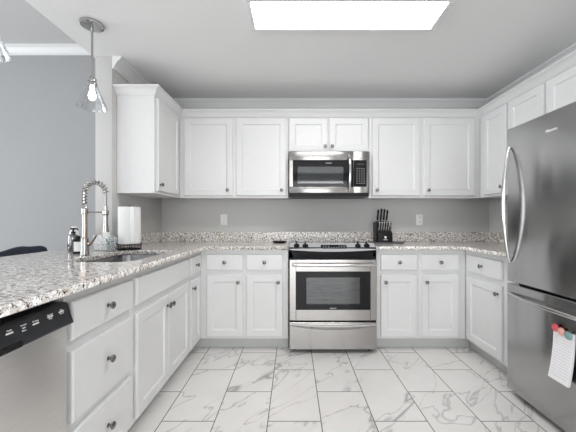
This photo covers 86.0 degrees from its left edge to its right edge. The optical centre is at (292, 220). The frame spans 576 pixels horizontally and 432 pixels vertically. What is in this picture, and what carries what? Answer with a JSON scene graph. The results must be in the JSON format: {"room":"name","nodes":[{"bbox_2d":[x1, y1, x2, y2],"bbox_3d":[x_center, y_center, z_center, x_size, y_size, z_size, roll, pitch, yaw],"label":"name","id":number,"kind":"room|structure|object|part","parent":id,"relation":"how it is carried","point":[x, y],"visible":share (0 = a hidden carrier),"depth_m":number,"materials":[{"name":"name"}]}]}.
{"room":"kitchen","nodes":[
{"label":"kitchen","id":0,"kind":"room"},
{"bbox_2d":[0,0,76,43],"bbox_3d":[-3.675,-1.998,0.345,4.249,0.300,6.090,0,0,0],"label":"ceiling","id":1,"kind":"structure","parent":0,"point":[20,22],"depth_m":2.96,"materials":[{"name":"paint"}]},
{"bbox_2d":[95,56,160,247],"bbox_3d":[-1.465,-0.068,2.840,0.130,2.409,0.899,0,0,0],"label":"wall","id":2,"kind":"structure","parent":0,"point":[105,118],"depth_m":2.39,"materials":[{"name":"grey paint"}]},
{"bbox_2d":[117,95,178,197],"bbox_3d":[-1.223,-0.616,2.720,0.349,0.795,0.538,0,0,0],"label":"upper cabinet","id":3,"kind":"object","parent":2,"relation":"attached to","point":[147,129],"visible":1,"depth_m":2.45,"materials":[{"name":"white paint"}]},
{"bbox_3d":[-1.090,-0.612,2.712,0.020,0.746,0.456,0,0,0],"label":"door","id":4,"kind":"part","parent":3,"relation":"part of","materials":[{"name":"white paint"}]},
{"bbox_2d":[112,50,575,117],"bbox_3d":[0.215,-1.024,2.380,3.229,0.066,1.260,0,0,0],"label":"trim","id":5,"kind":"structure","parent":3,"relation":"attached to","point":[567,62],"depth_m":2.94,"materials":[{"name":"white paint"}]},
{"bbox_2d":[112,43,575,108],"bbox_3d":[0.345,-1.225,0.345,3.489,0.094,5.890,0,0,0],"label":"trim","id":6,"kind":"structure","parent":2,"relation":"attached to","point":[120,65],"depth_m":3.23,"materials":[{"name":"white paint"}]},
{"bbox_2d":[0,56,488,275],"bbox_3d":[-1.805,-0.355,3.340,7.990,2.985,0.100,0,0,0],"label":"wall","id":7,"kind":"structure","parent":0,"point":[47,139],"depth_m":3.29,"materials":[{"name":"grey paint"}]},
{"bbox_2d":[0,44,90,55],"bbox_3d":[-3.626,-1.802,0.345,4.148,0.091,5.890,0,0,0],"label":"trim","id":8,"kind":"structure","parent":7,"relation":"attached to","point":[13,49],"depth_m":3.26,"materials":[{"name":"white paint"}]},
{"bbox_2d":[220,214,226,224],"bbox_3d":[-0.735,-0.008,3.284,0.072,0.116,0.010,0,0,0],"label":"wall outlet","id":9,"kind":"object","parent":7,"relation":"attached to","point":[223,217],"visible":1,"depth_m":3.28,"materials":[{"name":"white plastic"}]},
{"bbox_2d":[180,118,288,199],"bbox_3d":[-0.573,-0.616,3.114,1.052,0.795,0.350,0,0,0],"label":"upper cabinet","id":10,"kind":"object","parent":7,"relation":"attached to","point":[221,158],"visible":0.98,"depth_m":2.98,"materials":[{"name":"white paint"}]},
{"bbox_3d":[-0.814,-0.612,2.980,0.471,0.746,0.020,0,0,0],"label":"door","id":11,"kind":"part","parent":10,"relation":"part of","materials":[{"name":"white paint"}]},
{"bbox_3d":[-0.306,-0.612,2.980,0.484,0.746,0.020,0,0,0],"label":"door","id":12,"kind":"part","parent":10,"relation":"part of","materials":[{"name":"white paint"}]},
{"bbox_2d":[114,232,503,248],"bbox_3d":[0.345,0.172,2.679,3.488,0.101,1.219,0,0,0],"label":"backsplash","id":13,"kind":"structure","parent":7,"relation":"attached to","point":[146,238],"depth_m":3.27,"materials":[{"name":"grey stone"}]},
{"bbox_2d":[288,118,367,153],"bbox_3d":[0.343,-0.834,3.114,0.775,0.358,0.350,0,0,0],"label":"upper cabinet","id":14,"kind":"object","parent":7,"relation":"attached to","point":[304,134],"visible":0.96,"depth_m":2.97,"materials":[{"name":"white paint"}]},
{"bbox_3d":[0.148,-0.825,2.980,0.374,0.321,0.020,0,0,0],"label":"door","id":15,"kind":"part","parent":14,"relation":"part of","materials":[{"name":"white paint"}]},
{"bbox_2d":[289,151,368,198],"bbox_3d":[0.342,-0.439,3.065,0.754,0.420,0.440,0,0,0],"label":"microwave","id":16,"kind":"object","parent":14,"relation":"attached to","point":[312,175],"visible":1,"depth_m":2.90,"materials":[{"name":"metal"}]},
{"bbox_3d":[0.266,-0.454,2.919,0.601,0.390,0.032,0,0,0],"label":"door","id":17,"kind":"part","parent":16,"relation":"part of","materials":[{"name":"metal"}]},
{"bbox_3d":[0.530,-0.447,2.879,0.025,0.360,0.067,0,0,0],"label":"handle","id":18,"kind":"part","parent":16,"relation":"part of","materials":[{"name":"metal"}]},
{"bbox_3d":[0.536,-0.825,2.980,0.373,0.321,0.020,0,0,0],"label":"door","id":19,"kind":"part","parent":14,"relation":"part of","materials":[{"name":"white paint"}]},
{"bbox_2d":[416,214,422,224],"bbox_3d":[1.345,-0.008,3.284,0.072,0.116,0.010,0,0,0],"label":"wall outlet","id":20,"kind":"object","parent":7,"relation":"attached to","point":[419,217],"visible":1,"depth_m":3.28,"materials":[{"name":"white plastic"}]},
{"bbox_2d":[362,118,479,199],"bbox_3d":[1.270,-0.616,3.114,1.076,0.795,0.350,0,0,0],"label":"upper cabinet","id":21,"kind":"object","parent":7,"relation":"attached to","point":[410,158],"visible":1,"depth_m":2.98,"materials":[{"name":"white paint"}]},
{"bbox_3d":[0.994,-0.612,2.980,0.464,0.746,0.020,0,0,0],"label":"door","id":22,"kind":"part","parent":21,"relation":"part of","materials":[{"name":"white paint"}]},
{"bbox_3d":[1.503,-0.612,2.980,0.494,0.746,0.020,0,0,0],"label":"door","id":23,"kind":"part","parent":21,"relation":"part of","materials":[{"name":"white paint"}]},
{"bbox_2d":[25,0,575,97],"bbox_3d":[0.320,-1.710,0.345,3.740,0.875,6.090,0,0,0],"label":"ceiling","id":24,"kind":"structure","parent":0,"point":[188,48],"depth_m":2.29,"materials":[{"name":"paint"}]},
{"bbox_2d":[75,17,107,107],"bbox_3d":[-1.300,-1.001,2.000,0.180,0.542,0.180,0,0,0],"label":"pendant lamp","id":25,"kind":"object","parent":24,"relation":"hanging from","point":[90,24],"visible":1,"depth_m":1.99,"materials":[{"name":"silver metal"}]},
{"bbox_3d":[-1.300,-1.089,2.000,0.013,0.323,0.013,0,0,0],"label":"rod","id":26,"kind":"part","parent":25,"relation":"part of","materials":[{"name":"silver metal"}]},
{"bbox_3d":[-1.300,-0.824,2.000,0.045,0.095,0.045,0,0,0],"label":"bulb","id":27,"kind":"part","parent":25,"relation":"part of","materials":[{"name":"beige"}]},
{"bbox_2d":[87,75,97,87],"bbox_3d":[-1.300,-0.904,2.000,0.060,0.067,0.060,0,0,0],"label":"socket","id":28,"kind":"object","parent":25,"relation":"attached to","point":[91,82],"depth_m":1.99,"materials":[{"name":"silver metal"}]},
{"bbox_2d":[245,0,454,31],"bbox_3d":[0.325,-1.260,1.890,1.194,0.026,0.306,0,0,0],"label":"recessed light","id":29,"kind":"object","parent":24,"relation":"in","point":[264,15],"visible":1,"depth_m":1.88,"materials":[{"name":"white paint"}]},
{"bbox_2d":[129,332,564,431],"bbox_3d":[-1.805,1.177,0.345,7.990,0.080,6.090,0,0,0],"label":"floor","id":30,"kind":"structure","parent":0,"point":[214,389],"depth_m":2.01,"materials":[{"name":"tile"}]},
{"bbox_2d":[0,246,47,256],"bbox_3d":[-1.857,0.666,2.335,0.475,0.940,0.460,0,0,0],"label":"bar chair","id":31,"kind":"object","parent":30,"relation":"on","point":[19,250],"visible":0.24,"depth_m":2.32,"materials":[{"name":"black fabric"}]},
{"bbox_2d":[0,300,73,431],"bbox_3d":[-1.072,0.705,0.779,0.616,0.860,0.602,0,0,0],"label":"dishwasher","id":32,"kind":"object","parent":30,"relation":"on","point":[32,340],"visible":1,"depth_m":0.94,"materials":[{"name":"silver metal"}]},
{"bbox_3d":[-0.770,0.348,0.776,0.012,0.017,0.200,0,0,0],"label":"pocket handle","id":33,"kind":"part","parent":32,"relation":"part of","materials":[{"name":"black plastic"}]},
{"bbox_3d":[-0.796,0.322,0.779,0.063,0.076,0.602,0,0,0],"label":"control panel","id":34,"kind":"part","parent":32,"relation":"part of","materials":[{"name":"black plastic"}]},
{"bbox_2d":[55,275,132,431],"bbox_3d":[-1.073,0.695,1.319,0.629,0.882,0.454,0,0,0],"label":"base cabinet","id":35,"kind":"object","parent":30,"relation":"on","point":[99,340],"visible":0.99,"depth_m":1.27,"materials":[{"name":"white paint"}]},
{"bbox_3d":[-0.800,0.603,1.319,0.020,0.259,0.419,0,0,0],"label":"drawer","id":36,"kind":"part","parent":35,"relation":"part of","materials":[{"name":"white paint"}]},
{"bbox_3d":[-0.800,0.362,1.319,0.020,0.140,0.419,0,0,0],"label":"drawer","id":37,"kind":"part","parent":35,"relation":"part of","materials":[{"name":"white paint"}]},
{"bbox_3d":[-0.800,0.887,1.319,0.020,0.245,0.419,0,0,0],"label":"drawer","id":38,"kind":"part","parent":35,"relation":"part of","materials":[{"name":"white paint"}]},
{"bbox_3d":[-0.774,0.875,1.320,0.031,0.032,0.032,0,0,0],"label":"knob","id":39,"kind":"part","parent":35,"relation":"part of","materials":[{"name":"silver metal"}]},
{"bbox_3d":[-0.774,0.589,1.320,0.031,0.032,0.032,0,0,0],"label":"knob","id":40,"kind":"part","parent":35,"relation":"part of","materials":[{"name":"silver metal"}]},
{"bbox_3d":[-0.774,0.362,1.320,0.031,0.032,0.032,0,0,0],"label":"knob","id":41,"kind":"part","parent":35,"relation":"part of","materials":[{"name":"silver metal"}]},
{"bbox_2d":[127,256,188,431],"bbox_3d":[-1.073,0.695,1.964,0.629,0.882,0.831,0,0,0],"label":"base cabinet","id":42,"kind":"object","parent":30,"relation":"on","point":[160,309],"visible":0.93,"depth_m":1.82,"materials":[{"name":"white paint"}]},
{"bbox_3d":[-0.800,0.742,1.766,0.020,0.537,0.393,0,0,0],"label":"door","id":43,"kind":"part","parent":42,"relation":"part of","materials":[{"name":"white paint"}]},
{"bbox_3d":[-0.800,0.742,2.164,0.020,0.537,0.391,0,0,0],"label":"door","id":44,"kind":"part","parent":42,"relation":"part of","materials":[{"name":"white paint"}]},
{"bbox_2d":[178,252,200,366],"bbox_3d":[-1.073,0.695,2.578,0.629,0.882,0.392,0,0,0],"label":"base cabinet","id":45,"kind":"object","parent":30,"relation":"on","point":[194,279],"visible":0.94,"depth_m":2.50,"materials":[{"name":"white paint"}]},
{"bbox_3d":[-0.800,0.362,2.528,0.020,0.140,0.250,0,0,0],"label":"drawer","id":46,"kind":"part","parent":45,"relation":"part of","materials":[{"name":"white paint"}]},
{"bbox_3d":[-0.800,0.742,2.528,0.020,0.537,0.250,0,0,0],"label":"door","id":47,"kind":"part","parent":45,"relation":"part of","materials":[{"name":"white paint"}]},
{"bbox_2d":[195,249,288,346],"bbox_3d":[-0.463,0.695,2.968,0.842,0.882,0.639,0,0,0],"label":"base cabinet","id":48,"kind":"object","parent":30,"relation":"on","point":[245,293],"visible":0.99,"depth_m":2.69,"materials":[{"name":"white paint"}]},
{"bbox_2d":[0,242,288,317],"bbox_3d":[-0.915,0.238,1.825,1.750,0.030,2.929,0,0,0],"label":"countertop","id":49,"kind":"structure","parent":48,"relation":"on","point":[30,280],"depth_m":1.44,"materials":[{"name":"grey stone"}]},
{"bbox_2d":[67,228,78,251],"bbox_3d":[-1.575,0.137,2.215,0.069,0.170,0.068,0,0,-25],"label":"soap bottle","id":50,"kind":"object","parent":49,"relation":"on","point":[73,234],"visible":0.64,"depth_m":2.19,"materials":[{"name":"plastic"}]},
{"bbox_2d":[69,226,78,234],"bbox_3d":[-1.640,0.132,2.315,0.060,0.180,0.060,0,0,0],"label":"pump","id":51,"kind":"object","parent":49,"relation":"on","point":[76,231],"visible":0.29,"depth_m":2.30,"materials":[{"name":"white plastic"}]},
{"bbox_2d":[72,236,80,253],"bbox_3d":[-1.452,0.162,2.085,0.068,0.120,0.069,0,0,0],"label":"soap bottle","id":52,"kind":"object","parent":49,"relation":"on","point":[76,242],"visible":0.82,"depth_m":2.06,"materials":[{"name":"white plastic"}]},
{"bbox_2d":[79,179,108,256],"bbox_3d":[-1.246,-0.018,1.937,0.167,0.480,0.058,0,0,-7],"label":"kitchen faucet","id":53,"kind":"object","parent":49,"relation":"on","point":[84,246],"visible":1,"depth_m":1.92,"materials":[{"name":"silver metal"}]},
{"bbox_3d":[-1.249,0.123,1.923,0.072,0.074,0.024,0,0,13],"label":"lever","id":54,"kind":"part","parent":53,"relation":"part of","materials":[{"name":"silver metal"}]},
{"bbox_2d":[93,235,113,250],"bbox_3d":[-1.425,0.166,2.325,0.104,0.112,0.104,0,0,0],"label":"crock","id":55,"kind":"object","parent":49,"relation":"on","point":[100,243],"visible":0.96,"depth_m":2.28,"materials":[{"name":"ceramic"}]},
{"bbox_2d":[87,254,158,261],"bbox_3d":[-1.074,0.354,1.992,0.448,0.200,0.725,0,0,0],"label":"sink","id":56,"kind":"object","parent":49,"relation":"in","point":[127,257],"visible":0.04,"depth_m":2.31,"materials":[{"name":"metal"}]},
{"bbox_2d":[116,205,141,250],"bbox_3d":[-1.252,0.053,2.365,0.174,0.338,0.174,0,0,0],"label":"paper towel holder","id":57,"kind":"object","parent":49,"relation":"on","point":[139,244],"visible":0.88,"depth_m":2.34,"materials":[{"name":"black metal"}]},
{"bbox_2d":[118,207,140,243],"bbox_3d":[-1.252,0.037,2.365,0.156,0.279,0.156,0,0,0],"label":"paper towel roll","id":58,"kind":"object","parent":57,"relation":"on","point":[129,218],"visible":1,"depth_m":2.29,"materials":[{"name":"white paper"}]},
{"bbox_3d":[-0.593,0.362,2.690,0.317,0.140,0.020,0,0,0],"label":"drawer","id":59,"kind":"part","parent":48,"relation":"part of","materials":[{"name":"white paint"}]},
{"bbox_3d":[-0.593,0.742,2.690,0.317,0.537,0.020,0,0,0],"label":"door","id":60,"kind":"part","parent":48,"relation":"part of","materials":[{"name":"white paint"}]},
{"bbox_3d":[-0.247,0.362,2.690,0.318,0.140,0.020,0,0,0],"label":"drawer","id":61,"kind":"part","parent":48,"relation":"part of","materials":[{"name":"white paint"}]},
{"bbox_3d":[-0.247,0.742,2.690,0.318,0.537,0.020,0,0,0],"label":"door","id":62,"kind":"part","parent":48,"relation":"part of","materials":[{"name":"white paint"}]},
{"bbox_2d":[289,241,376,350],"bbox_3d":[0.342,0.659,2.918,0.750,0.954,0.694,0,0,0],"label":"range","id":63,"kind":"object","parent":30,"relation":"on","point":[333,284],"visible":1,"depth_m":2.63,"materials":[{"name":"silver metal"}]},
{"bbox_2d":[290,241,364,242],"bbox_3d":[0.342,0.225,3.005,0.748,0.012,0.520,0,0,0],"label":"cooktop","id":64,"kind":"object","parent":63,"relation":"in","point":[290,241],"depth_m":3.08,"materials":[{"name":"black glass"}]},
{"bbox_3d":[0.342,0.234,2.691,0.750,0.067,0.139,0,0,0],"label":"control panel","id":65,"kind":"part","parent":63,"relation":"part of","materials":[{"name":"silver metal"}]},
{"bbox_3d":[0.342,0.593,2.647,0.744,0.518,0.034,0,0,0],"label":"oven door","id":66,"kind":"part","parent":63,"relation":"part of","materials":[{"name":"metal"}]},
{"bbox_3d":[0.342,0.985,2.650,0.744,0.232,0.029,0,0,0],"label":"drawer","id":67,"kind":"part","parent":63,"relation":"part of","materials":[{"name":"metal"}]},
{"bbox_3d":[0.342,0.908,2.622,0.732,0.058,0.028,0,0,0],"label":"handle","id":68,"kind":"part","parent":63,"relation":"part of","materials":[{"name":"metal"}]},
{"bbox_3d":[0.342,0.375,2.603,0.699,0.028,0.064,0,0,0],"label":"handle","id":69,"kind":"part","parent":63,"relation":"part of","materials":[{"name":"metal"}]},
{"bbox_2d":[376,250,468,346],"bbox_3d":[1.155,0.695,2.968,0.857,0.882,0.639,0,0,0],"label":"base cabinet","id":70,"kind":"object","parent":30,"relation":"on","point":[421,294],"visible":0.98,"depth_m":2.69,"materials":[{"name":"white paint"}]},
{"bbox_3d":[0.921,0.362,2.690,0.318,0.140,0.020,0,0,0],"label":"drawer","id":71,"kind":"part","parent":70,"relation":"part of","materials":[{"name":"white paint"}]},
{"bbox_3d":[0.921,0.742,2.690,0.318,0.537,0.020,0,0,0],"label":"door","id":72,"kind":"part","parent":70,"relation":"part of","materials":[{"name":"white paint"}]},
{"bbox_2d":[367,242,506,257],"bbox_3d":[1.407,0.238,2.675,1.365,0.030,1.229,0,0,0],"label":"countertop","id":73,"kind":"structure","parent":70,"relation":"on","point":[491,248],"depth_m":2.65,"materials":[{"name":"grey stone"}]},
{"bbox_2d":[368,241,403,242],"bbox_3d":[0.925,0.217,3.080,0.310,0.010,0.170,0,0,0],"label":"cutting board","id":74,"kind":"object","parent":73,"relation":"on","point":[368,241],"visible":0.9,"depth_m":3.00,"materials":[{"name":"stone"}]},
{"bbox_2d":[373,221,391,241],"bbox_3d":[0.896,0.109,3.092,0.158,0.205,0.136,0,0,0],"label":"knife block","id":75,"kind":"object","parent":74,"relation":"on","point":[378,236],"visible":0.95,"depth_m":3.04,"materials":[{"name":"black plastic"}]},
{"bbox_3d":[1.278,0.362,2.690,0.325,0.140,0.020,0,0,0],"label":"drawer","id":76,"kind":"part","parent":70,"relation":"part of","materials":[{"name":"white paint"}]},
{"bbox_3d":[1.278,0.742,2.690,0.325,0.537,0.020,0,0,0],"label":"door","id":77,"kind":"part","parent":70,"relation":"part of","materials":[{"name":"white paint"}]},
{"bbox_2d":[466,251,514,373],"bbox_3d":[1.773,0.695,2.417,0.628,0.882,0.714,0,0,0],"label":"base cabinet","id":78,"kind":"object","parent":30,"relation":"on","point":[486,274],"visible":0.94,"depth_m":2.38,"materials":[{"name":"white paint"}]},
{"bbox_3d":[1.500,0.362,2.433,0.020,0.140,0.445,0,0,0],"label":"drawer","id":79,"kind":"part","parent":78,"relation":"part of","materials":[{"name":"white paint"}]},
{"bbox_3d":[1.500,0.742,2.433,0.020,0.537,0.445,0,0,0],"label":"door","id":80,"kind":"part","parent":78,"relation":"part of","materials":[{"name":"white paint"}]},
{"bbox_2d":[501,101,575,431],"bbox_3d":[1.704,0.269,1.583,0.733,1.732,0.905,0,0,0],"label":"refrigerator","id":81,"kind":"object","parent":30,"relation":"on","point":[539,171],"visible":0.99,"depth_m":1.76,"materials":[{"name":"grey metal"}]},
{"bbox_3d":[1.381,-0.102,2.002,0.062,0.746,0.024,0,0,0],"label":"handle","id":82,"kind":"part","parent":81,"relation":"part of","materials":[{"name":"metal"}]},
{"bbox_3d":[1.444,0.752,1.583,0.068,0.686,0.905,0,0,0],"label":"freezer drawer","id":83,"kind":"part","parent":81,"relation":"part of","materials":[{"name":"grey metal"}]},
{"bbox_3d":[1.444,-0.101,1.583,0.068,0.992,0.905,0,0,0],"label":"door","id":84,"kind":"part","parent":81,"relation":"part of","materials":[{"name":"grey metal"}]},
{"bbox_3d":[1.374,0.469,1.583,0.075,0.024,0.850,0,0,0],"label":"handle","id":85,"kind":"part","parent":81,"relation":"part of","materials":[{"name":"metal"}]},
{"bbox_2d":[548,331,575,387],"bbox_3d":[1.389,0.702,1.600,0.040,0.262,0.120,0,0,0],"label":"notepad","id":86,"kind":"object","parent":81,"relation":"attached to","point":[563,349],"visible":1,"depth_m":1.59,"materials":[{"name":"paper"}]},
{"bbox_2d":[552,323,558,331],"bbox_3d":[1.391,0.569,1.642,0.012,0.042,0.042,0,0,0],"label":"magnet","id":87,"kind":"object","parent":86,"relation":"attached to","point":[555,327],"visible":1,"depth_m":1.64,"materials":[{"name":"red plastic"}]},
{"bbox_2d":[557,327,564,335],"bbox_3d":[1.391,0.577,1.605,0.012,0.042,0.042,0,0,0],"label":"magnet","id":88,"kind":"object","parent":86,"relation":"attached to","point":[561,331],"visible":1,"depth_m":1.60,"materials":[{"name":"pink plastic"}]},
{"bbox_2d":[564,331,571,339],"bbox_3d":[1.391,0.583,1.564,0.012,0.042,0.042,0,0,0],"label":"magnet","id":89,"kind":"object","parent":86,"relation":"attached to","point":[568,335],"visible":1,"depth_m":1.56,"materials":[{"name":"teal plastic"}]},
{"bbox_2d":[489,198,506,232],"bbox_3d":[2.140,-0.068,0.345,0.100,2.410,5.890,0,0,0],"label":"wall","id":90,"kind":"structure","parent":0,"point":[495,222],"depth_m":3.19,"materials":[{"name":"grey paint"}]},
{"bbox_2d":[480,103,507,197],"bbox_3d":[1.924,-0.616,2.790,0.330,0.795,0.399,0,0,0],"label":"upper cabinet","id":91,"kind":"object","parent":90,"relation":"attached to","point":[493,125],"visible":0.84,"depth_m":2.77,"materials":[{"name":"white paint"}]},
{"bbox_2d":[508,66,575,129],"bbox_3d":[1.940,-0.833,2.169,0.299,0.360,0.839,0,0,0],"label":"upper cabinet","id":92,"kind":"object","parent":90,"relation":"attached to","point":[559,91],"visible":0.6,"depth_m":2.21,"materials":[{"name":"white paint"}]},
{"bbox_3d":[1.800,-0.827,2.394,0.020,0.316,0.362,0,0,0],"label":"door","id":93,"kind":"part","parent":92,"relation":"part of","materials":[{"name":"white paint"}]},
{"bbox_3d":[1.800,-0.827,2.002,0.020,0.316,0.362,0,0,0],"label":"door","id":94,"kind":"part","parent":92,"relation":"part of","materials":[{"name":"white paint"}]}
]}

